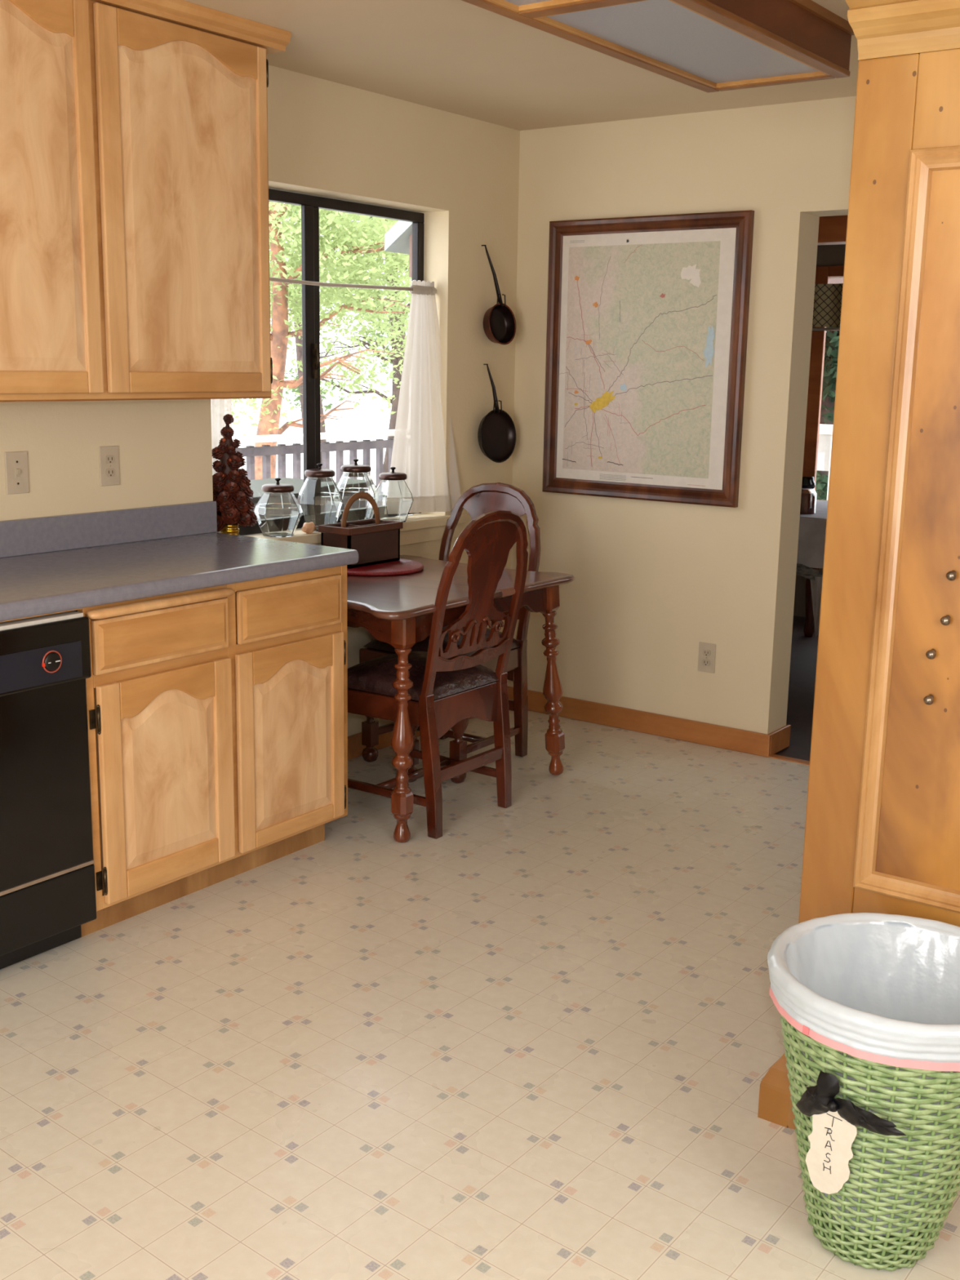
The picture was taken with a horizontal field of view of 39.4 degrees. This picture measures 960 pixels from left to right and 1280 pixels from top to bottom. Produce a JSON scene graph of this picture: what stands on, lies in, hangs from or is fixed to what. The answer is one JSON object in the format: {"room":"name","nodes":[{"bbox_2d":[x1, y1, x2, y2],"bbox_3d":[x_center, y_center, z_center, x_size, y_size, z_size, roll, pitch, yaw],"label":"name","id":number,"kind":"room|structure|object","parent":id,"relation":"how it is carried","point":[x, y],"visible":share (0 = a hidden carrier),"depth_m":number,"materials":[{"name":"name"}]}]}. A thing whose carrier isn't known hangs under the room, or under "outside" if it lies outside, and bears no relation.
{"room":"kitchen","nodes":[
{"label":"kitchen","id":0,"kind":"room"},
{"bbox_2d":[0,65,519,736],"bbox_3d":[-1.669,-0.422,3.327,0.160,2.409,6.273,9,14,35],"label":"wall","id":1,"kind":"structure","parent":0,"point":[327,139],"depth_m":4.72,"materials":[{"name":"beige paint"}]},
{"bbox_2d":[4,451,29,494],"bbox_3d":[-1.279,-0.463,3.715,0.014,0.116,0.072,9,14,35],"label":"light switch","id":2,"kind":"object","parent":1,"relation":"attached to","point":[16,470],"visible":1,"depth_m":3.71,"materials":[{"name":"beige plastic"}]},
{"bbox_2d":[0,501,217,558],"bbox_3d":[-1.621,-0.199,3.291,0.020,0.100,2.604,9,14,35],"label":"backsplash","id":3,"kind":"structure","parent":1,"relation":"attached to","point":[33,535],"depth_m":3.96,"materials":[{"name":"grey laminate"}]},
{"bbox_2d":[98,445,119,486],"bbox_3d":[-1.094,-0.515,3.967,0.008,0.116,0.070,9,14,35],"label":"wall outlet","id":4,"kind":"object","parent":1,"relation":"attached to","point":[108,455],"visible":1,"depth_m":3.96,"materials":[{"name":"beige plastic"}]},
{"bbox_2d":[105,454,115,463],"bbox_3d":[-1.092,-0.533,3.962,0.003,0.025,0.034,9,14,35],"label":"receptacle","id":5,"kind":"object","parent":4,"relation":"attached to","point":[109,459],"depth_m":3.96,"materials":[{"name":"beige plastic"}]},
{"bbox_2d":[105,467,115,476],"bbox_3d":[-1.093,-0.495,3.970,0.003,0.025,0.034,9,14,35],"label":"receptacle","id":6,"kind":"object","parent":4,"relation":"attached to","point":[109,472],"depth_m":3.97,"materials":[{"name":"beige plastic"}]},
{"bbox_2d":[0,0,291,402],"bbox_3d":[-1.117,-1.147,3.478,0.368,1.031,1.425,9,14,35],"label":"upper cabinet","id":7,"kind":"object","parent":1,"relation":"attached to","point":[135,223],"visible":1,"depth_m":3.50,"materials":[{"name":"brown wood"}]},
{"bbox_2d":[237,188,466,546],"bbox_3d":[-0.508,-0.937,4.810,0.176,1.247,1.339,9,14,35],"label":"window","id":8,"kind":"structure","parent":1,"relation":"in","point":[420,527],"depth_m":4.77,"materials":[{"name":"brown metal"}]},
{"bbox_2d":[211,413,257,535],"bbox_3d":[-0.824,-0.528,4.394,0.172,0.419,0.174,6,13,22],"label":"tree","id":9,"kind":"object","parent":8,"relation":"on","point":[233,492],"visible":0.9,"depth_m":4.36,"materials":[{"name":"brown plant"}]},
{"bbox_2d":[253,477,302,537],"bbox_3d":[-0.692,-0.456,4.604,0.159,0.198,0.159,-10,16,-42],"label":"glass jar","id":10,"kind":"object","parent":8,"relation":"on","point":[278,512],"visible":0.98,"depth_m":4.55,"materials":[{"name":"white"}]},
{"bbox_2d":[302,521,315,533],"bbox_3d":[-0.599,-0.392,4.701,0.035,0.042,0.067,9,14,35],"label":"seashell","id":11,"kind":"object","parent":8,"relation":"on","point":[308,527],"visible":1,"depth_m":4.69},
{"bbox_2d":[297,462,342,531],"bbox_3d":[-0.569,-0.509,4.773,0.156,0.237,0.156,-2,12,-15],"label":"glass jar","id":12,"kind":"object","parent":8,"relation":"on","point":[320,500],"visible":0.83,"depth_m":4.72,"materials":[{"name":"white"}]},
{"bbox_2d":[336,458,378,522],"bbox_3d":[-0.455,-0.541,4.921,0.159,0.244,0.159,-8,15,-36],"label":"glass jar","id":13,"kind":"object","parent":8,"relation":"on","point":[355,477],"visible":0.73,"depth_m":4.87,"materials":[{"name":"white"}]},
{"bbox_2d":[376,466,413,522],"bbox_3d":[-0.329,-0.549,5.066,0.152,0.206,0.152,10,15,37],"label":"glass jar","id":14,"kind":"object","parent":8,"relation":"on","point":[395,500],"visible":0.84,"depth_m":5.01,"materials":[{"name":"white"}]},
{"bbox_2d":[269,276,436,291],"bbox_3d":[-0.534,-1.250,4.699,0.013,0.025,1.225,9,14,35],"label":"curtain rod","id":15,"kind":"object","parent":1,"relation":"attached to","point":[273,279],"visible":0.6,"depth_m":4.74,"materials":[{"name":"white metal"}]},
{"bbox_2d":[210,399,231,533],"bbox_3d":[-0.859,-0.779,4.381,0.067,0.882,0.171,9,14,35],"label":"cafe curtain","id":16,"kind":"object","parent":15,"relation":"hanging from","point":[220,408],"visible":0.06,"depth_m":4.41,"materials":[{"name":"white fabric"}]},
{"bbox_2d":[390,280,463,513],"bbox_3d":[-0.228,-0.937,5.200,0.353,0.882,0.082,-6,14,-30],"label":"cafe curtain","id":17,"kind":"object","parent":15,"relation":"hanging from","point":[419,452],"visible":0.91,"depth_m":5.20,"materials":[{"name":"white fabric"}]},
{"bbox_2d":[347,687,508,759],"bbox_3d":[-0.376,0.374,5.176,0.016,0.088,1.677,9,14,35],"label":"baseboard","id":18,"kind":"structure","parent":1,"relation":"attached to","point":[355,748],"depth_m":5.06,"materials":[{"name":"orange wood"}]},
{"bbox_2d":[477,364,515,462],"bbox_3d":[0.060,-0.918,5.441,0.067,0.393,0.216,12,16,43],"label":"frying pan","id":19,"kind":"object","parent":1,"relation":"hanging from","point":[496,433],"visible":1,"depth_m":5.47,"materials":[{"name":"metal"}]},
{"bbox_2d":[477,408,515,462],"bbox_3d":[0.064,-0.830,5.453,0.051,0.215,0.216,11,16,41],"label":"bowl","id":20,"kind":"object","parent":19,"relation":"on","point":[496,433],"depth_m":5.48,"materials":[{"name":"metal"}]},
{"bbox_2d":[481,244,515,344],"bbox_3d":[0.078,-1.369,5.337,0.162,0.382,0.076,-8,15,-39],"label":"frying pan","id":21,"kind":"object","parent":1,"relation":"hanging from","point":[499,320],"visible":1,"depth_m":5.38,"materials":[{"name":"metal"}]},
{"bbox_2d":[483,302,515,344],"bbox_3d":[0.073,-1.261,5.358,0.068,0.163,0.164,12,16,42],"label":"bowl","id":22,"kind":"object","parent":21,"relation":"on","point":[499,320],"depth_m":5.38,"materials":[{"name":"metal"}]},
{"bbox_2d":[231,403,412,515],"bbox_3d":[-3.076,-1.859,18.291,60.000,0.080,60.000,9,14,35],"label":"ground","id":23,"kind":"structure","parent":0,"point":[357,419],"depth_m":39.85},
{"bbox_2d":[231,200,410,479],"bbox_3d":[-2.200,-3.488,13.032,4.632,5.311,5.656,-1,12,-10],"label":"leafy tree","id":24,"kind":"object","parent":23,"relation":"on","point":[270,408],"visible":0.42,"depth_m":13.11,"materials":[{"name":"green plant"}]},
{"bbox_2d":[269,202,408,467],"bbox_3d":[-2.730,-6.776,21.964,8.674,8.134,7.752,6,13,24],"label":"leafy tree","id":25,"kind":"object","parent":23,"relation":"on","point":[299,348],"visible":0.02,"depth_m":22.32,"materials":[{"name":"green plant"}]},
{"bbox_2d":[269,203,411,472],"bbox_3d":[-1.687,-4.815,17.733,5.130,6.033,5.522,-4,13,-23],"label":"leafy tree","id":26,"kind":"object","parent":23,"relation":"on","point":[395,391],"visible":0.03,"depth_m":18.32,"materials":[{"name":"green plant"}]},
{"bbox_2d":[817,424,833,500],"bbox_3d":[2.599,-0.981,10.718,0.800,1.450,0.600,9,14,35],"label":"garden table","id":27,"kind":"object","parent":23,"relation":"on","point":[825,435],"visible":0.02,"depth_m":10.28,"materials":[{"name":"white"}]},
{"bbox_2d":[815,330,839,500],"bbox_3d":[3.759,-3.749,12.704,6.904,6.156,4.789,9,14,35],"label":"leafy tree","id":28,"kind":"object","parent":23,"relation":"on","point":[832,339],"visible":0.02,"depth_m":12.42,"materials":[{"name":"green plant"}]},
{"bbox_2d":[0,615,959,1279],"bbox_3d":[0.840,0.807,3.483,4.360,0.035,9.100,9,14,35],"label":"floor","id":29,"kind":"structure","parent":0,"point":[536,1037],"depth_m":2.91,"materials":[{"name":"tile"}]},
{"bbox_2d":[0,609,96,969],"bbox_3d":[-1.363,0.358,3.224,0.620,0.857,0.611,9,14,35],"label":"dishwasher","id":30,"kind":"object","parent":29,"relation":"on","point":[47,882],"visible":1,"depth_m":3.19,"materials":[{"name":"black plastic"}]},
{"bbox_2d":[0,609,77,622],"bbox_3d":[-1.385,0.349,3.239,0.565,0.845,0.611,9,14,35],"label":"tub","id":31,"kind":"object","parent":30,"relation":"in","point":[72,611],"depth_m":3.15,"materials":[{"name":"plastic"}]},
{"bbox_2d":[0,564,347,937],"bbox_3d":[-1.089,0.284,3.610,0.640,0.872,1.568,9,14,35],"label":"base cabinet","id":32,"kind":"object","parent":29,"relation":"on","point":[217,716],"visible":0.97,"depth_m":3.61,"materials":[{"name":"brown wood"}]},
{"bbox_2d":[0,501,358,621],"bbox_3d":[-1.375,-0.138,3.120,0.627,0.142,2.604,9,14,35],"label":"countertop","id":33,"kind":"structure","parent":32,"relation":"on","point":[50,564],"depth_m":3.74,"materials":[{"name":"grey laminate"}]},
{"bbox_2d":[347,510,528,839],"bbox_3d":[-0.169,0.066,4.379,0.552,1.020,0.486,9,14,35],"label":"dining chair","id":34,"kind":"object","parent":29,"relation":"on","point":[449,687],"visible":0.74,"depth_m":4.25,"materials":[{"name":"brown wood"}]},
{"bbox_2d":[347,651,498,702],"bbox_3d":[-0.207,0.097,4.413,0.410,0.083,0.456,9,14,35],"label":"cushion","id":35,"kind":"object","parent":34,"relation":"on","point":[373,679],"depth_m":4.28,"materials":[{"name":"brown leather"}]},
{"bbox_2d":[359,482,540,783],"bbox_3d":[-0.096,-0.056,4.981,0.486,1.020,0.552,9,14,35],"label":"dining chair","id":36,"kind":"object","parent":29,"relation":"on","point":[478,500],"visible":0.27,"depth_m":4.99,"materials":[{"name":"brown wood"}]},
{"bbox_2d":[364,625,520,656],"bbox_3d":[-0.124,-0.013,4.952,0.456,0.083,0.410,9,14,35],"label":"cushion","id":37,"kind":"object","parent":36,"relation":"on","point":[375,647],"depth_m":4.88,"materials":[{"name":"brown leather"}]},
{"bbox_2d":[346,554,574,843],"bbox_3d":[-0.257,0.160,4.588,0.784,0.750,1.042,9,14,35],"label":"dining table","id":38,"kind":"object","parent":29,"relation":"on","point":[397,611],"visible":0.62,"depth_m":4.21,"materials":[{"name":"brown wood"}]},
{"bbox_2d":[346,558,423,576],"bbox_3d":[-0.377,-0.258,4.704,0.362,0.016,0.362,9,14,35],"label":"placemat","id":39,"kind":"object","parent":38,"relation":"on","point":[402,566],"visible":0.54,"depth_m":4.60,"materials":[{"name":"red fabric"}]},
{"bbox_2d":[318,491,403,568],"bbox_3d":[-0.417,-0.395,4.707,0.146,0.249,0.286,9,14,35],"label":"utensil caddy","id":40,"kind":"object","parent":39,"relation":"on","point":[376,540],"visible":0.96,"depth_m":4.67,"materials":[{"name":"brown wood"}]},
{"bbox_2d":[768,754,809,764],"bbox_3d":[1.489,0.508,4.907,0.944,0.008,0.040,9,14,35],"label":"trim","id":41,"kind":"structure","parent":29,"relation":"on","point":[773,756],"depth_m":5.12,"materials":[{"name":"orange wood"}]},
{"bbox_2d":[803,567,818,636],"bbox_3d":[2.148,-0.251,6.813,1.350,0.749,0.850,9,14,35],"label":"dining table","id":42,"kind":"object","parent":29,"relation":"on","point":[808,630],"visible":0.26,"depth_m":7.47,"materials":[{"name":"brown wood"}]},
{"bbox_2d":[795,500,827,637],"bbox_3d":[2.127,-0.335,6.774,1.391,0.580,0.931,9,14,35],"label":"tablecloth","id":43,"kind":"object","parent":42,"relation":"on","point":[812,527],"visible":0.13,"depth_m":6.58,"materials":[{"name":"fabric"}]},
{"bbox_2d":[800,475,816,514],"bbox_3d":[1.639,-0.730,6.752,0.106,0.184,0.106,9,14,35],"label":"jar","id":44,"kind":"object","parent":43,"relation":"on","point":[808,496],"visible":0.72,"depth_m":6.71,"materials":[{"name":"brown glass"}]},
{"bbox_2d":[757,0,959,1129],"bbox_3d":[1.111,-0.063,2.461,0.878,2.091,0.695,9,14,35],"label":"tall cabinet","id":45,"kind":"object","parent":29,"relation":"on","point":[882,826],"visible":0.78,"depth_m":2.36,"materials":[{"name":"wood"}]},
{"bbox_2d":[779,1013,959,1271],"bbox_3d":[0.692,0.782,2.246,0.432,0.503,0.432,10,15,37],"label":"basket","id":46,"kind":"object","parent":29,"relation":"on","point":[867,1249],"visible":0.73,"depth_m":2.13,"materials":[{"name":"green wicker"}]},
{"bbox_2d":[805,1111,857,1194],"bbox_3d":[0.563,0.822,2.154,0.037,0.185,0.105,-6,14,-32],"label":"paper tag","id":47,"kind":"object","parent":46,"relation":"attached to","point":[832,1137],"visible":0.98,"depth_m":2.15,"materials":[{"name":"beige paper"}]},
{"bbox_2d":[795,1070,906,1135],"bbox_3d":[0.567,0.730,2.083,0.029,0.106,0.202,-8,15,-39],"label":"ribbon bow","id":48,"kind":"object","parent":46,"relation":"attached to","point":[819,1099],"visible":1,"depth_m":2.09,"materials":[{"name":"black fabric"}]},
{"bbox_2d":[767,912,959,1235],"bbox_3d":[0.693,0.765,2.243,0.442,0.482,0.442,9,14,35],"label":"trash bag","id":49,"kind":"object","parent":46,"relation":"in","point":[884,988],"visible":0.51,"depth_m":2.34,"materials":[{"name":"white plastic"}]},
{"bbox_2d":[183,0,858,130],"bbox_3d":[0.060,-1.358,1.800,4.460,0.100,6.373,9,14,35],"label":"ceiling","id":50,"kind":"structure","parent":0,"point":[460,57],"depth_m":4.24,"materials":[{"name":"beige paint"}]},
{"bbox_2d":[461,0,854,93],"bbox_3d":[0.249,-1.484,2.994,0.444,0.129,2.033,9,14,35],"label":"ceiling light","id":51,"kind":"object","parent":50,"relation":"attached to","point":[707,46],"visible":0.97,"depth_m":3.36,"materials":[{"name":"white plastic"}]},
{"bbox_2d":[507,96,856,734],"bbox_3d":[1.888,-0.600,4.495,4.200,2.409,0.175,9,14,35],"label":"wall","id":52,"kind":"structure","parent":0,"point":[653,581],"depth_m":5.17,"materials":[{"name":"beige paint"}]},
{"bbox_2d":[507,685,770,757],"bbox_3d":[0.613,0.325,5.499,1.232,0.088,0.016,9,14,35],"label":"baseboard","id":53,"kind":"structure","parent":52,"relation":"attached to","point":[664,726],"depth_m":5.41,"materials":[{"name":"orange wood"}]},
{"bbox_2d":[542,209,754,507],"bbox_3d":[0.625,-1.084,5.209,0.870,1.074,0.030,9,14,35],"label":"framed map","id":54,"kind":"object","parent":52,"relation":"attached to","point":[647,317],"visible":1,"depth_m":5.19,"materials":[{"name":"beige paper"}]},
{"bbox_2d":[697,641,715,673],"bbox_3d":[0.886,0.069,5.251,0.072,0.116,0.008,9,14,35],"label":"wall outlet","id":55,"kind":"object","parent":52,"relation":"attached to","point":[707,651],"visible":1,"depth_m":5.25,"materials":[{"name":"beige plastic"}]},
{"bbox_2d":[702,658,710,666],"bbox_3d":[0.885,0.088,5.253,0.034,0.025,0.003,9,14,35],"label":"receptacle","id":56,"kind":"object","parent":55,"relation":"attached to","point":[705,662],"depth_m":5.25,"materials":[{"name":"beige plastic"}]},
{"bbox_2d":[702,648,711,656],"bbox_3d":[0.885,0.050,5.245,0.034,0.025,0.003,9,14,35],"label":"receptacle","id":57,"kind":"object","parent":55,"relation":"attached to","point":[706,652],"depth_m":5.24,"materials":[{"name":"beige plastic"}]},
{"bbox_2d":[768,724,791,755],"bbox_3d":[1.164,0.390,5.230,0.016,0.088,0.187,9,14,35],"label":"baseboard","id":58,"kind":"object","parent":52,"relation":"attached to","point":[780,738],"visible":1,"depth_m":5.22,"materials":[{"name":"orange wood"}]},
{"bbox_2d":[793,244,845,617],"bbox_3d":[3.109,-1.238,7.075,3.360,2.600,0.100,9,14,35],"label":"wall","id":59,"kind":"structure","parent":0,"point":[827,255],"depth_m":7.69,"materials":[{"name":"paint"}]},
{"bbox_2d":[802,265,844,490],"bbox_3d":[2.511,-1.369,7.440,1.460,1.390,0.075,9,14,35],"label":"window","id":60,"kind":"structure","parent":59,"relation":"in","point":[823,273],"depth_m":7.80,"materials":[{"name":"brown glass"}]},
{"bbox_2d":[812,327,839,330],"bbox_3d":[2.478,-1.698,7.335,1.600,0.017,0.017,9,14,35],"label":"rod","id":61,"kind":"object","parent":60,"relation":"attached to","point":[813,328],"visible":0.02,"depth_m":7.68,"materials":[{"name":"brown metal"}]},
{"bbox_2d":[812,283,843,327],"bbox_3d":[2.481,-1.828,7.309,1.600,0.240,0.034,9,14,35],"label":"lace valance","id":62,"kind":"object","parent":60,"relation":"hanging from","point":[827,308],"visible":0.19,"depth_m":7.66,"materials":[{"name":"beige fabric"}]},
{"bbox_3d":[2.343,-2.361,5.772,3.600,0.100,2.927,9,14,35],"label":"ceiling","id":63,"kind":"structure","parent":0,"visible":0},
{"bbox_2d":[817,215,847,244],"bbox_3d":[1.852,-1.869,5.152,3.350,0.632,0.120,9,14,35],"label":"ceiling beam","id":64,"kind":"structure","parent":63,"relation":"attached to","point":[832,229],"depth_m":5.43,"materials":[{"name":"brown wood"}]},
{"bbox_3d":[-0.238,-0.148,8.636,3.473,0.040,10.500,9,14,35],"label":"deck","id":65,"kind":"object","parent":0,"visible":0},
{"bbox_2d":[246,477,376,535],"bbox_3d":[-1.008,-0.215,6.308,0.620,1.005,0.880,9,14,35],"label":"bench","id":66,"kind":"object","parent":65,"relation":"on","point":[256,485],"visible":0.12,"depth_m":6.33,"materials":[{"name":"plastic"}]},
{"bbox_2d":[231,429,395,488],"bbox_3d":[-1.589,-0.907,9.493,0.160,1.055,10.500,9,14,35],"label":"deck railing","id":67,"kind":"object","parent":65,"relation":"on","point":[366,445],"visible":0.09,"depth_m":9.96,"materials":[{"name":"white wood"}]},
{"bbox_2d":[384,220,843,284],"bbox_3d":[1.134,-2.039,9.458,2.700,3.380,2.400,9,14,35],"label":"porch corner","id":68,"kind":"object","parent":65,"relation":"on","point":[398,239],"visible":0.06,"depth_m":9.10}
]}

